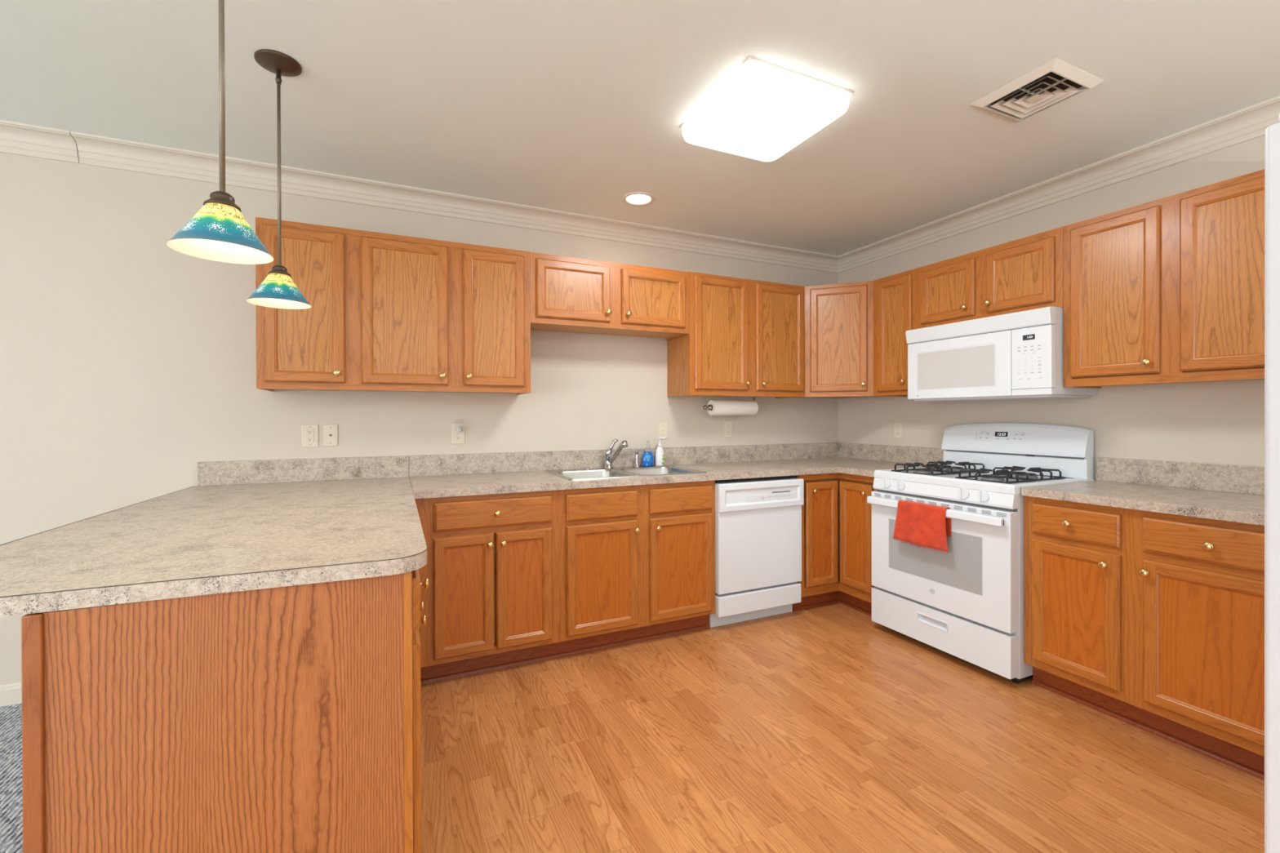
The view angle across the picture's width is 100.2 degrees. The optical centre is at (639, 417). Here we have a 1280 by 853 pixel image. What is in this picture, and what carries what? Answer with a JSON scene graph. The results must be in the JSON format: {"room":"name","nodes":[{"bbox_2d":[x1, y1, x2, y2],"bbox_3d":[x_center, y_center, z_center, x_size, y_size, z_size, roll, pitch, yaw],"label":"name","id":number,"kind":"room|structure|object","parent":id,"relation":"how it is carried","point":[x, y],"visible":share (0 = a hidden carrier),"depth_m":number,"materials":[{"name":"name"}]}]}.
{"room":"kitchen","nodes":[
{"label":"kitchen","id":0,"kind":"room"},
{"bbox_2d":[0,151,838,684],"bbox_3d":[-2.257,0.021,2.582,8.636,2.548,0.102,0,0,-25],"label":"wall","id":1,"kind":"structure","parent":0,"point":[128,358],"depth_m":2.57,"materials":[{"name":"beige paint"}]},
{"bbox_2d":[0,681,22,706],"bbox_3d":[-4.040,1.199,1.700,4.651,0.091,0.014,0,0,-25],"label":"baseboard","id":2,"kind":"structure","parent":1,"relation":"attached to","point":[11,694],"depth_m":2.31,"materials":[{"name":"beige paint"}]},
{"bbox_2d":[0,119,79,163],"bbox_3d":[-4.324,-1.189,1.528,4.010,0.108,0.081,0,0,-25],"label":"trim","id":3,"kind":"structure","parent":1,"relation":"attached to","point":[15,138],"depth_m":2.32,"materials":[{"name":"beige paint"}]},
{"bbox_2d":[197,455,408,486],"bbox_3d":[-1.704,0.269,2.769,0.932,0.117,0.019,0,0,-25],"label":"backsplash","id":4,"kind":"structure","parent":1,"relation":"attached to","point":[292,470],"depth_m":2.74,"materials":[{"name":"stone"}]},
{"bbox_2d":[301,424,318,447],"bbox_3d":[-1.712,0.093,2.772,0.076,0.117,0.008,0,0,-25],"label":"wall outlet","id":5,"kind":"object","parent":1,"relation":"attached to","point":[309,433],"visible":1,"depth_m":2.77,"materials":[{"name":"beige plastic"}]},
{"bbox_2d":[323,424,337,446],"bbox_3d":[-1.627,0.091,2.812,0.066,0.114,0.006,0,0,-25],"label":"phone jack","id":6,"kind":"object","parent":1,"relation":"attached to","point":[330,431],"visible":1,"depth_m":2.81,"materials":[{"name":"beige plastic"}]},
{"bbox_2d":[255,217,530,395],"bbox_3d":[-1.226,-0.525,2.803,1.252,0.777,0.356,0,0,-25],"label":"upper cabinet","id":7,"kind":"object","parent":1,"relation":"attached to","point":[391,313],"visible":0.98,"depth_m":2.65,"materials":[{"name":"brown wood"}]},
{"bbox_2d":[70,130,838,273],"bbox_3d":[-0.447,-1.206,3.312,4.522,0.108,0.081,0,0,-25],"label":"trim","id":8,"kind":"structure","parent":1,"relation":"attached to","point":[93,149],"depth_m":2.94,"materials":[{"name":"beige paint"}]},
{"bbox_2d":[451,423,464,444],"bbox_3d":[-1.047,0.091,3.079,0.072,0.117,0.007,0,0,-25],"label":"wall outlet","id":9,"kind":"object","parent":1,"relation":"attached to","point":[457,437],"visible":0.85,"depth_m":3.07,"materials":[{"name":"beige plastic"}]},
{"bbox_2d":[455,435,461,439],"bbox_3d":[-1.046,0.114,3.077,0.032,0.023,0.002,0,0,-25],"label":"receptacle","id":10,"kind":"object","parent":9,"relation":"attached to","point":[457,437],"depth_m":3.08,"materials":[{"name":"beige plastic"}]},
{"bbox_2d":[454,419,463,431],"bbox_3d":[-1.034,0.045,3.059,0.048,0.072,0.039,0,0,-25],"label":"night light","id":11,"kind":"object","parent":9,"relation":"attached to","point":[459,424],"visible":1,"depth_m":3.04,"materials":[{"name":"white plastic"}]},
{"bbox_2d":[529,252,689,340],"bbox_3d":[-0.200,-0.723,3.275,1.008,0.389,0.356,0,0,-25],"label":"upper cabinet","id":12,"kind":"object","parent":1,"relation":"attached to","point":[568,294],"visible":0.98,"depth_m":3.15,"materials":[{"name":"brown wood"}]},
{"bbox_2d":[658,422,667,439],"bbox_3d":[0.159,0.084,3.628,0.066,0.117,0.016,0,0,-25],"label":"wall outlet","id":13,"kind":"object","parent":1,"relation":"attached to","point":[663,426],"visible":0.86,"depth_m":3.63,"materials":[{"name":"beige plastic"}]},
{"bbox_2d":[408,442,943,476],"bbox_3d":[0.355,0.262,3.203,3.169,0.117,0.952,0,0,-25],"label":"backsplash","id":14,"kind":"structure","parent":1,"relation":"attached to","point":[505,462],"depth_m":3.54,"materials":[{"name":"stone"}]},
{"bbox_2d":[724,421,732,437],"bbox_3d":[0.636,0.081,3.853,0.070,0.117,0.007,0,0,-25],"label":"wall outlet","id":15,"kind":"object","parent":1,"relation":"attached to","point":[727,424],"visible":1,"depth_m":3.85,"materials":[{"name":"beige plastic"}]},
{"bbox_2d":[666,271,804,398],"bbox_3d":[0.681,-0.534,3.681,0.928,0.778,0.356,0,0,-25],"label":"upper cabinet","id":16,"kind":"object","parent":1,"relation":"attached to","point":[746,337],"visible":0.99,"depth_m":3.52,"materials":[{"name":"brown wood"}]},
{"bbox_2d":[702,397,755,410],"bbox_3d":[0.621,-0.098,3.693,0.424,0.094,0.040,0,0,-25],"label":"paper towel holder","id":17,"kind":"object","parent":16,"relation":"attached to","point":[709,407],"visible":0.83,"depth_m":3.61,"materials":[{"name":"silver metal"}]},
{"bbox_2d":[706,400,758,415],"bbox_3d":[0.643,-0.071,3.704,0.354,0.104,0.104,0,0,-25],"label":"paper towel roll","id":18,"kind":"object","parent":17,"relation":"hanging from","point":[720,407],"visible":0.95,"depth_m":3.66,"materials":[{"name":"paper"}]},
{"bbox_2d":[804,280,884,398],"bbox_3d":[1.440,-0.536,3.884,0.618,0.777,0.619,0,0,-25],"label":"upper cabinet","id":19,"kind":"object","parent":1,"relation":"attached to","point":[839,317],"visible":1,"depth_m":3.67,"materials":[{"name":"brown wood"}]},
{"bbox_2d":[0,603,1264,852],"bbox_3d":[-0.853,1.270,-0.460,8.433,0.060,6.604,0,0,-25],"label":"floor","id":20,"kind":"structure","parent":0,"point":[832,728],"depth_m":1.93,"materials":[{"name":"brown wood"}]},
{"bbox_2d":[21,568,429,852],"bbox_3d":[-1.212,0.800,1.988,0.721,0.865,1.849,0,0,-25],"label":"base cabinet","id":21,"kind":"object","parent":20,"relation":"on","point":[286,719],"visible":0.79,"depth_m":1.13,"materials":[{"name":"brown wood"}]},
{"bbox_2d":[0,455,426,617],"bbox_3d":[-1.361,0.289,1.909,1.031,0.153,1.869,0,0,-25],"label":"countertop","id":22,"kind":"structure","parent":21,"relation":"on","point":[246,525],"depth_m":1.43,"materials":[{"name":"stone"}]},
{"bbox_2d":[414,489,559,679],"bbox_3d":[-0.853,0.801,2.809,0.716,0.874,0.660,0,0,-25],"label":"base cabinet","id":23,"kind":"object","parent":20,"relation":"on","point":[491,597],"visible":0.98,"depth_m":2.54,"materials":[{"name":"brown wood"}]},
{"bbox_2d":[408,442,943,498],"bbox_3d":[0.355,0.280,3.203,3.169,0.153,0.952,0,0,-25],"label":"countertop","id":24,"kind":"structure","parent":23,"relation":"on","point":[431,476],"depth_m":3.29,"materials":[{"name":"stone"}]},
{"bbox_2d":[604,439,628,468],"bbox_3d":[-0.142,0.225,3.347,0.195,0.183,0.072,0,0,38],"label":"faucet","id":25,"kind":"object","parent":24,"relation":"on","point":[610,457],"visible":1,"depth_m":3.36,"materials":[{"name":"silver metal"}]},
{"bbox_2d":[544,464,706,479],"bbox_3d":[-0.095,0.408,3.188,0.843,0.182,0.536,0,0,-25],"label":"sink","id":26,"kind":"object","parent":24,"relation":"in","point":[655,470],"visible":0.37,"depth_m":3.28,"materials":[{"name":"silver metal"}]},
{"bbox_2d":[633,448,639,466],"bbox_3d":[-0.021,0.257,3.468,0.046,0.118,0.046,0,0,-25],"label":"sprayer","id":27,"kind":"object","parent":26,"relation":"on","point":[637,458],"visible":1,"depth_m":3.46,"materials":[{"name":"silver metal"}]},
{"bbox_2d":[641,440,653,466],"bbox_3d":[0.052,0.232,3.513,0.085,0.168,0.051,0,0,-25],"label":"dish soap bottle","id":28,"kind":"object","parent":26,"relation":"on","point":[647,460],"visible":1,"depth_m":3.50,"materials":[{"name":"blue plastic"}]},
{"bbox_2d":[655,437,665,466],"bbox_3d":[0.133,0.222,3.553,0.069,0.187,0.043,0,0,-25],"label":"hand soap bottle","id":29,"kind":"object","parent":26,"relation":"on","point":[660,455],"visible":1,"depth_m":3.54,"materials":[{"name":"white plastic"}]},
{"bbox_2d":[420,624,710,685],"bbox_3d":[-0.337,1.228,2.802,1.641,0.020,0.016,0,0,-25],"label":"trim","id":30,"kind":"structure","parent":20,"relation":"on","point":[468,673],"depth_m":2.76,"materials":[{"name":"brown wood"}]},
{"bbox_2d":[555,480,715,653],"bbox_3d":[-0.105,0.798,3.153,0.930,0.874,0.660,0,0,-25],"label":"base cabinet","id":31,"kind":"object","parent":20,"relation":"on","point":[637,561],"visible":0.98,"depth_m":2.86,"materials":[{"name":"brown wood"}]},
{"bbox_2d":[709,475,804,627],"bbox_3d":[0.600,0.795,3.476,0.618,0.872,0.659,0,0,-25],"label":"dishwasher","id":32,"kind":"object","parent":20,"relation":"on","point":[758,520],"visible":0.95,"depth_m":3.18,"materials":[{"name":"white metal"}]},
{"bbox_2d":[792,599,871,616],"bbox_3d":[1.238,1.221,3.310,0.391,0.020,0.409,0,0,-25],"label":"trim","id":33,"kind":"structure","parent":20,"relation":"on","point":[836,601],"depth_m":3.46,"materials":[{"name":"brown wood"}]},
{"bbox_2d":[792,472,876,612],"bbox_3d":[1.369,0.792,3.669,0.938,0.874,0.954,0,0,-25],"label":"base cabinet","id":34,"kind":"object","parent":20,"relation":"on","point":[837,540],"visible":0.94,"depth_m":3.39,"materials":[{"name":"brown wood"}]},
{"bbox_2d":[866,422,1094,683],"bbox_3d":[1.809,0.630,2.913,0.731,1.201,0.786,0,0,-25],"label":"gas range","id":35,"kind":"object","parent":20,"relation":"on","point":[966,602],"visible":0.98,"depth_m":2.72,"materials":[{"name":"white metal"}]},
{"bbox_2d":[893,499,951,553],"bbox_3d":[1.472,0.560,2.788,0.059,0.227,0.324,0,0,-25],"label":"dish towel","id":36,"kind":"object","parent":35,"relation":"hanging from","point":[925,525],"visible":1,"depth_m":2.76,"materials":[{"name":"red fabric"}]},
{"bbox_2d":[874,466,1094,494],"bbox_3d":[1.837,0.326,2.925,0.658,0.044,0.786,0,0,-25],"label":"cooktop","id":37,"kind":"object","parent":35,"relation":"in","point":[947,479],"depth_m":2.74,"materials":[{"name":"white metal"}]},
{"bbox_2d":[1024,496,1264,773],"bbox_3d":[2.203,0.794,2.189,0.660,0.874,0.858,0,0,-25],"label":"base cabinet","id":38,"kind":"object","parent":20,"relation":"on","point":[1154,620],"visible":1,"depth_m":2.03,"materials":[{"name":"brown wood"}]},
{"bbox_2d":[1021,457,1264,525],"bbox_3d":[2.211,0.277,2.190,0.640,0.153,0.855,0,0,-25],"label":"countertop","id":39,"kind":"structure","parent":38,"relation":"on","point":[1233,493],"depth_m":2.28,"materials":[{"name":"stone"}]},
{"bbox_2d":[1031,678,1264,780],"bbox_3d":[2.002,1.223,2.097,0.016,0.020,0.853,0,0,-25],"label":"trim","id":40,"kind":"structure","parent":38,"relation":"attached to","point":[1197,748],"depth_m":2.08,"materials":[{"name":"brown wood"}]},
{"bbox_2d":[1264,113,1279,852],"bbox_3d":[1.559,0.370,0.676,0.818,1.736,0.813,0,0,-25],"label":"refrigerator","id":41,"kind":"object","parent":20,"relation":"on","point":[1272,133],"visible":1,"depth_m":0.86,"materials":[{"name":"white metal"}]},
{"bbox_2d":[0,0,1279,255],"bbox_3d":[-0.848,-1.286,-0.434,8.687,0.076,6.858,0,0,-25],"label":"ceiling","id":42,"kind":"structure","parent":0,"point":[574,106],"depth_m":2.04,"materials":[{"name":"beige paint"}]},
{"bbox_2d":[166,0,273,264],"bbox_3d":[-0.946,-0.814,1.210,0.190,0.877,0.190,0,0,-25],"label":"pendant lamp","id":43,"kind":"object","parent":42,"relation":"hanging from","point":[219,231],"visible":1,"depth_m":1.21,"materials":[{"name":"multicoloured glass"}]},
{"bbox_2d":[246,48,311,309],"bbox_3d":[-1.273,-0.828,1.887,0.190,0.850,0.190,0,0,-25],"label":"pendant lamp","id":44,"kind":"object","parent":42,"relation":"hanging from","point":[277,290],"visible":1,"depth_m":1.88,"materials":[{"name":"multicoloured glass"}]},
{"bbox_2d":[622,191,654,205],"bbox_3d":[-0.009,-1.257,3.072,0.185,0.008,0.185,0,0,-25],"label":"recessed light","id":45,"kind":"object","parent":42,"relation":"in","point":[634,198],"visible":1,"depth_m":3.07,"materials":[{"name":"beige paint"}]},
{"bbox_2d":[680,57,852,161],"bbox_3d":[0.498,-1.223,2.190,0.503,0.072,0.508,0,0,-25],"label":"ceiling light","id":46,"kind":"object","parent":42,"relation":"attached to","point":[762,110],"visible":1,"depth_m":2.09,"materials":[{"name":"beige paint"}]},
{"bbox_2d":[970,57,1104,122],"bbox_3d":[1.532,-1.251,2.075,0.307,0.022,0.307,0,0,-25],"label":"ceiling vent","id":47,"kind":"object","parent":42,"relation":"in","point":[1056,81],"visible":1,"depth_m":2.05,"materials":[{"name":"metal"}]},
{"bbox_2d":[838,135,1264,480],"bbox_3d":[3.042,0.009,1.273,0.102,2.548,6.706,0,0,-25],"label":"wall","id":48,"kind":"structure","parent":0,"point":[1216,422],"depth_m":2.64,"materials":[{"name":"beige paint"}]},
{"bbox_2d":[873,268,916,396],"bbox_3d":[1.759,-0.537,3.508,0.356,0.778,0.330,0,0,-25],"label":"upper cabinet","id":49,"kind":"object","parent":48,"relation":"attached to","point":[895,296],"visible":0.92,"depth_m":3.45,"materials":[{"name":"brown wood"}]},
{"bbox_2d":[893,422,902,438],"bbox_3d":[1.826,0.086,3.785,0.007,0.117,0.070,0,0,-25],"label":"wall outlet","id":50,"kind":"object","parent":48,"relation":"attached to","point":[897,425],"visible":1,"depth_m":3.78,"materials":[{"name":"beige plastic"}]},
{"bbox_2d":[916,226,1063,328],"bbox_3d":[1.994,-0.731,2.995,0.356,0.389,0.794,0,0,-25],"label":"upper cabinet","id":51,"kind":"object","parent":48,"relation":"attached to","point":[1025,273],"visible":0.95,"depth_m":2.86,"materials":[{"name":"brown wood"}]},
{"bbox_2d":[905,306,1097,401],"bbox_3d":[1.966,-0.318,2.978,0.418,0.432,0.787,0,0,-25],"label":"microwave","id":52,"kind":"object","parent":51,"relation":"attached to","point":[1018,355],"visible":0.98,"depth_m":2.79,"materials":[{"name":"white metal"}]},
{"bbox_2d":[905,306,1055,344],"bbox_3d":[1.798,-0.490,2.901,0.051,0.085,0.787,0,0,-25],"label":"vent panel","id":53,"kind":"object","parent":52,"relation":"attached to","point":[1042,317],"depth_m":2.81,"materials":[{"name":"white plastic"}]},
{"bbox_2d":[1017,344,1042,379],"bbox_3d":[1.914,-0.272,2.627,0.001,0.163,0.112,0,0,-25],"label":"keypad","id":54,"kind":"object","parent":52,"relation":"attached to","point":[1029,357],"depth_m":2.63,"materials":[{"name":"white plastic"}]},
{"bbox_2d":[838,95,1279,273],"bbox_3d":[2.923,-1.210,1.301,0.081,0.108,6.553,0,0,-25],"label":"trim","id":55,"kind":"structure","parent":48,"relation":"attached to","point":[1251,122],"depth_m":2.71,"materials":[{"name":"beige paint"}]},
{"bbox_2d":[1063,168,1264,388],"bbox_3d":[2.339,-0.536,2.247,0.356,0.776,0.853,0,0,-25],"label":"upper cabinet","id":56,"kind":"object","parent":48,"relation":"attached to","point":[1171,289],"visible":1,"depth_m":2.23,"materials":[{"name":"brown wood"}]},
{"bbox_2d":[1096,457,1264,495],"bbox_3d":[2.493,0.258,2.320,0.019,0.117,0.855,0,0,-25],"label":"backsplash","id":57,"kind":"structure","parent":48,"relation":"attached to","point":[1243,479],"depth_m":2.40,"materials":[{"name":"stone"}]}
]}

